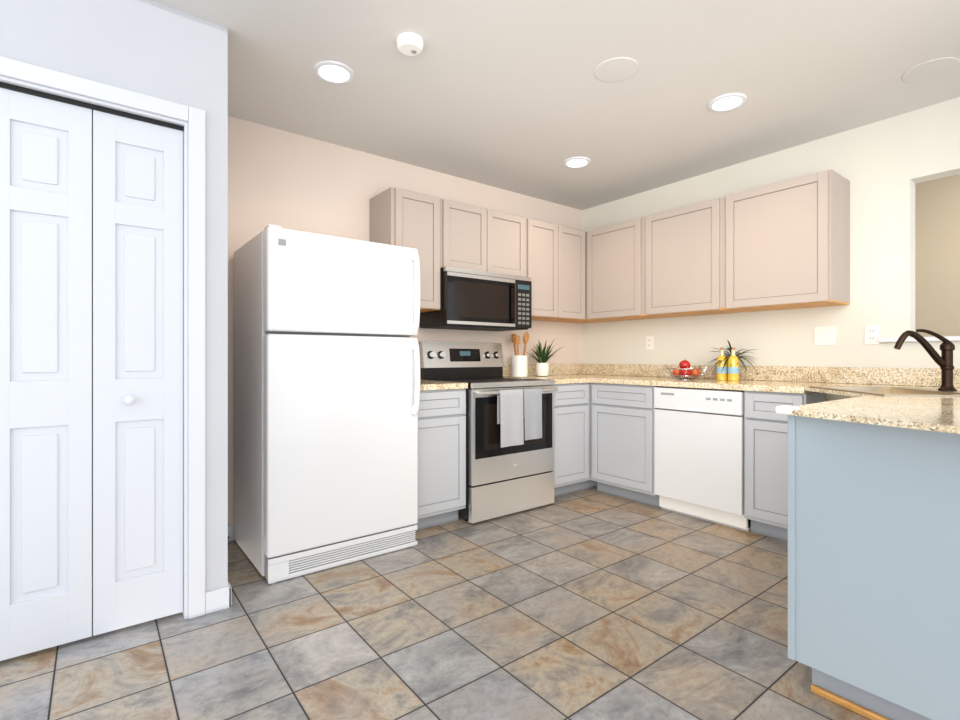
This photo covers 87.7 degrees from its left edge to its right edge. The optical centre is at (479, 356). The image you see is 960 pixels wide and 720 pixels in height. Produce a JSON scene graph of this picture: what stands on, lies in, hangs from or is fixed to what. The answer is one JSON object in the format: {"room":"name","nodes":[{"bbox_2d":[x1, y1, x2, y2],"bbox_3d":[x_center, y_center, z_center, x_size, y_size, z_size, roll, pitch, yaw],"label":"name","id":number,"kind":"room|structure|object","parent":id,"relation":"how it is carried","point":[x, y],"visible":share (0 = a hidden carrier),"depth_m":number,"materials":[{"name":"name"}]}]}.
{"room":"kitchen","nodes":[
{"label":"kitchen","id":0,"kind":"room"},
{"bbox_2d":[0,0,227,591],"bbox_3d":[-2.190,-0.170,1.854,2.115,2.500,0.860,0,0,-38],"label":"wall","id":1,"kind":"structure","parent":0,"point":[146,47],"depth_m":2.04,"materials":[{"name":"white paint"}]},
{"bbox_2d":[0,88,182,660],"bbox_3d":[-1.706,0.055,1.711,1.199,2.014,0.080,0,0,-38],"label":"bifold closet door","id":2,"kind":"structure","parent":1,"relation":"in","point":[46,144],"depth_m":1.89,"materials":[{"name":"white wood"}]},
{"bbox_2d":[0,56,204,618],"bbox_3d":[-1.719,0.024,1.727,1.350,2.112,0.116,0,0,-38],"label":"trim","id":3,"kind":"structure","parent":1,"relation":"attached to","point":[193,129],"depth_m":2.06,"materials":[{"name":"white wood"}]},
{"bbox_2d":[205,524,233,613],"bbox_3d":[-1.771,1.035,2.167,3.160,0.090,0.872,0,0,-38],"label":"baseboard","id":4,"kind":"structure","parent":1,"relation":"attached to","point":[219,599],"depth_m":2.13,"materials":[{"name":"white wood"}]},
{"bbox_2d":[92,113,581,568],"bbox_3d":[-1.134,-0.170,3.273,5.520,2.500,0.140,0,0,-38],"label":"wall","id":5,"kind":"structure","parent":0,"point":[287,180],"depth_m":3.31,"materials":[{"name":"beige paint"}]},
{"bbox_2d":[369,187,584,321],"bbox_3d":[0.077,-0.713,3.924,1.877,0.775,0.342,0,0,-38],"label":"upper cabinet","id":6,"kind":"object","parent":5,"relation":"attached to","point":[444,232],"visible":0.8,"depth_m":3.67,"materials":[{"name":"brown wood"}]},
{"bbox_2d":[419,266,531,330],"bbox_3d":[-0.020,-0.416,3.786,0.794,0.404,0.440,0,0,-38],"label":"microwave","id":7,"kind":"object","parent":6,"relation":"attached to","point":[469,299],"visible":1,"depth_m":3.60,"materials":[{"name":"black metal"}]},
{"bbox_2d":[0,487,870,719],"bbox_3d":[0.980,1.130,1.758,7.020,0.100,5.120,0,0,-38],"label":"floor","id":8,"kind":"structure","parent":0,"point":[590,603],"depth_m":1.93,"materials":[{"name":"tile"}]},
{"bbox_2d":[228,224,419,583],"bbox_3d":[-0.938,0.224,2.839,0.956,1.712,0.802,0,0,-38],"label":"fridge","id":9,"kind":"object","parent":8,"relation":"on","point":[327,360],"visible":0.92,"depth_m":2.58,"materials":[{"name":"white metal"}]},
{"bbox_2d":[415,389,465,529],"bbox_3d":[-0.441,0.642,3.345,0.428,0.875,0.626,0,0,-38],"label":"base cabinet","id":10,"kind":"object","parent":8,"relation":"on","point":[441,413],"visible":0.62,"depth_m":3.12,"materials":[{"name":"grey wood"}]},
{"bbox_2d":[419,341,557,523],"bbox_3d":[0.072,0.482,3.659,0.762,1.195,0.724,0,0,-38],"label":"range","id":11,"kind":"object","parent":8,"relation":"on","point":[510,421],"visible":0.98,"depth_m":3.42,"materials":[{"name":"silver metal"}]},
{"bbox_2d":[497,389,523,447],"bbox_3d":[0.205,0.404,3.331,0.202,0.372,0.041,0,0,-38],"label":"towel","id":12,"kind":"object","parent":11,"relation":"hanging from","point":[509,402],"depth_m":3.31,"materials":[{"name":"white fabric"}]},
{"bbox_2d":[523,388,541,439],"bbox_3d":[0.358,0.392,3.449,0.174,0.347,0.041,0,0,-38],"label":"towel","id":13,"kind":"object","parent":11,"relation":"hanging from","point":[532,398],"depth_m":3.43,"materials":[{"name":"white fabric"}]},
{"bbox_2d":[553,383,596,496],"bbox_3d":[0.758,0.642,4.269,1.062,0.875,0.626,0,0,-38],"label":"base cabinet","id":14,"kind":"object","parent":8,"relation":"on","point":[571,470],"visible":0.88,"depth_m":3.85,"materials":[{"name":"grey wood"}]},
{"bbox_2d":[420,329,959,433],"bbox_3d":[1.083,0.101,2.865,2.262,0.470,3.248,0,0,-38],"label":"countertop","id":15,"kind":"structure","parent":14,"relation":"on","point":[928,399],"depth_m":2.83,"materials":[{"name":"stone"}]},
{"bbox_2d":[511,332,528,376],"bbox_3d":[0.331,-0.022,4.142,0.149,0.374,0.162,0,0,-2],"label":"utensil crock","id":16,"kind":"object","parent":15,"relation":"on","point":[519,363],"visible":1,"depth_m":4.09,"materials":[{"name":"white ceramic"}]},
{"bbox_2d":[528,339,560,375],"bbox_3d":[0.534,0.000,4.267,0.315,0.331,0.336,0,0,28],"label":"potted plant","id":17,"kind":"object","parent":15,"relation":"on","point":[542,368],"visible":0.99,"depth_m":4.24,"materials":[{"name":"white ceramic"}]},
{"bbox_2d":[660,360,709,379],"bbox_3d":[1.507,0.088,3.679,0.340,0.154,0.340,0,0,-38],"label":"fruit bowl","id":18,"kind":"object","parent":15,"relation":"on","point":[685,371],"visible":1,"depth_m":3.64,"materials":[{"name":"silver metal"}]},
{"bbox_2d":[706,340,757,380],"bbox_3d":[1.766,0.021,3.542,0.283,0.288,0.353,0,0,-38],"label":"oil bottles","id":19,"kind":"object","parent":15,"relation":"on","point":[727,368],"visible":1,"depth_m":3.52,"materials":[{"name":"yellow glass"}]},
{"bbox_2d":[809,386,959,401],"bbox_3d":[2.011,0.248,2.405,0.781,0.176,0.781,0,0,-38],"label":"sink","id":20,"kind":"object","parent":15,"relation":"in","point":[831,393],"depth_m":2.46,"materials":[{"name":"silver metal"}]},
{"bbox_2d":[894,329,956,390],"bbox_3d":[2.129,0.013,2.390,0.200,0.294,0.200,0,0,-38],"label":"faucet","id":21,"kind":"object","parent":15,"relation":"on","point":[945,361],"depth_m":2.37,"materials":[{"name":"brown metal"}]},
{"bbox_2d":[590,383,663,507],"bbox_3d":[1.289,0.642,3.937,0.626,0.875,0.578,0,0,-38],"label":"base cabinet","id":22,"kind":"object","parent":8,"relation":"on","point":[621,415],"visible":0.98,"depth_m":3.73,"materials":[{"name":"grey wood"}]},
{"bbox_2d":[654,387,750,531],"bbox_3d":[1.640,0.646,3.454,0.604,0.868,0.600,0,0,-38],"label":"dishwasher","id":23,"kind":"object","parent":8,"relation":"on","point":[699,432],"visible":0.8,"depth_m":3.25,"materials":[{"name":"white plastic"}]},
{"bbox_2d":[744,391,824,540],"bbox_3d":[1.942,0.642,3.088,0.626,0.875,0.334,0,0,-38],"label":"base cabinet","id":24,"kind":"object","parent":8,"relation":"on","point":[765,430],"visible":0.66,"depth_m":2.93,"materials":[{"name":"grey wood"}]},
{"bbox_2d":[788,415,959,719],"bbox_3d":[1.810,0.633,2.093,1.856,0.894,1.079,0,0,-38],"label":"base cabinet","id":25,"kind":"object","parent":8,"relation":"on","point":[874,510],"visible":0.84,"depth_m":1.45,"materials":[{"name":"blue wood"}]},
{"bbox_2d":[152,0,959,209],"bbox_3d":[0.980,-1.470,1.758,7.020,0.100,5.120,0,0,-38],"label":"ceiling","id":26,"kind":"structure","parent":0,"point":[500,94],"depth_m":2.55,"materials":[{"name":"white paint"}]},
{"bbox_2d":[313,61,353,83],"bbox_3d":[-0.727,-1.414,2.492,0.196,0.010,0.196,0,0,-38],"label":"recessed light","id":27,"kind":"object","parent":26,"relation":"in","point":[334,72],"visible":1,"depth_m":2.48,"materials":[{"name":"white plastic"}]},
{"bbox_2d":[396,32,423,55],"bbox_3d":[-0.314,-1.398,2.247,0.124,0.042,0.124,0,0,-38],"label":"smoke detector","id":28,"kind":"object","parent":26,"relation":"attached to","point":[408,43],"visible":1,"depth_m":2.21,"materials":[{"name":"white plastic"}]},
{"bbox_2d":[563,157,590,167],"bbox_3d":[0.706,-1.414,3.641,0.196,0.010,0.196,0,0,-38],"label":"recessed light","id":29,"kind":"object","parent":26,"relation":"in","point":[574,162],"visible":1,"depth_m":3.63,"materials":[{"name":"white plastic"}]},
{"bbox_2d":[594,57,638,81],"bbox_3d":[0.673,-1.417,2.474,0.216,0.004,0.216,0,0,-38],"label":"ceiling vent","id":30,"kind":"object","parent":26,"relation":"in","point":[617,69],"visible":1,"depth_m":2.46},
{"bbox_2d":[708,93,746,111],"bbox_3d":[1.376,-1.414,2.785,0.196,0.010,0.196,0,0,-38],"label":"recessed light","id":31,"kind":"object","parent":26,"relation":"in","point":[726,102],"visible":1,"depth_m":2.78,"materials":[{"name":"white plastic"}]},
{"bbox_2d":[901,57,959,81],"bbox_3d":[2.226,-1.417,2.474,0.216,0.004,0.216,0,0,-38],"label":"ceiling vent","id":32,"kind":"object","parent":26,"relation":"in","point":[931,69],"visible":1,"depth_m":2.46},
{"bbox_2d":[582,97,959,368],"bbox_3d":[2.562,-0.170,2.900,0.120,2.500,5.000,0,0,-38],"label":"wall","id":33,"kind":"structure","parent":0,"point":[882,161],"depth_m":3.14,"materials":[{"name":"beige paint"}]},
{"bbox_2d":[646,336,653,349],"bbox_3d":[1.441,-0.120,4.248,0.008,0.120,0.072,0,0,-38],"label":"outlet","id":34,"kind":"object","parent":33,"relation":"attached to","point":[649,339],"visible":1,"depth_m":4.24,"materials":[{"name":"white plastic"}]},
{"bbox_2d":[563,169,849,322],"bbox_3d":[1.515,-0.713,3.878,0.342,0.775,2.167,0,0,-38],"label":"upper cabinet","id":35,"kind":"object","parent":33,"relation":"attached to","point":[783,245],"visible":0.98,"depth_m":3.38,"materials":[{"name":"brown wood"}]},
{"bbox_2d":[814,326,835,345],"bbox_3d":[2.226,-0.135,3.229,0.009,0.120,0.118,0,0,-38],"label":"switch","id":36,"kind":"object","parent":33,"relation":"attached to","point":[822,335],"visible":1,"depth_m":3.23,"materials":[{"name":"white plastic"}]},
{"bbox_2d":[865,325,878,344],"bbox_3d":[2.377,-0.135,3.033,0.008,0.120,0.072,0,0,-38],"label":"outlet","id":37,"kind":"object","parent":33,"relation":"attached to","point":[871,331],"visible":1,"depth_m":3.03,"materials":[{"name":"white plastic"}]},
{"bbox_2d":[878,336,959,341],"bbox_3d":[2.825,-0.101,2.554,0.185,0.026,1.230,0,0,-38],"label":"sill","id":38,"kind":"structure","parent":33,"relation":"attached to","point":[951,338],"depth_m":2.85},
{"bbox_2d":[915,174,959,336],"bbox_3d":[3.750,-0.170,3.816,0.120,2.500,5.000,0,0,-38],"label":"wall","id":39,"kind":"structure","parent":0,"point":[937,201],"depth_m":3.92,"materials":[{"name":"beige paint"}]}
]}

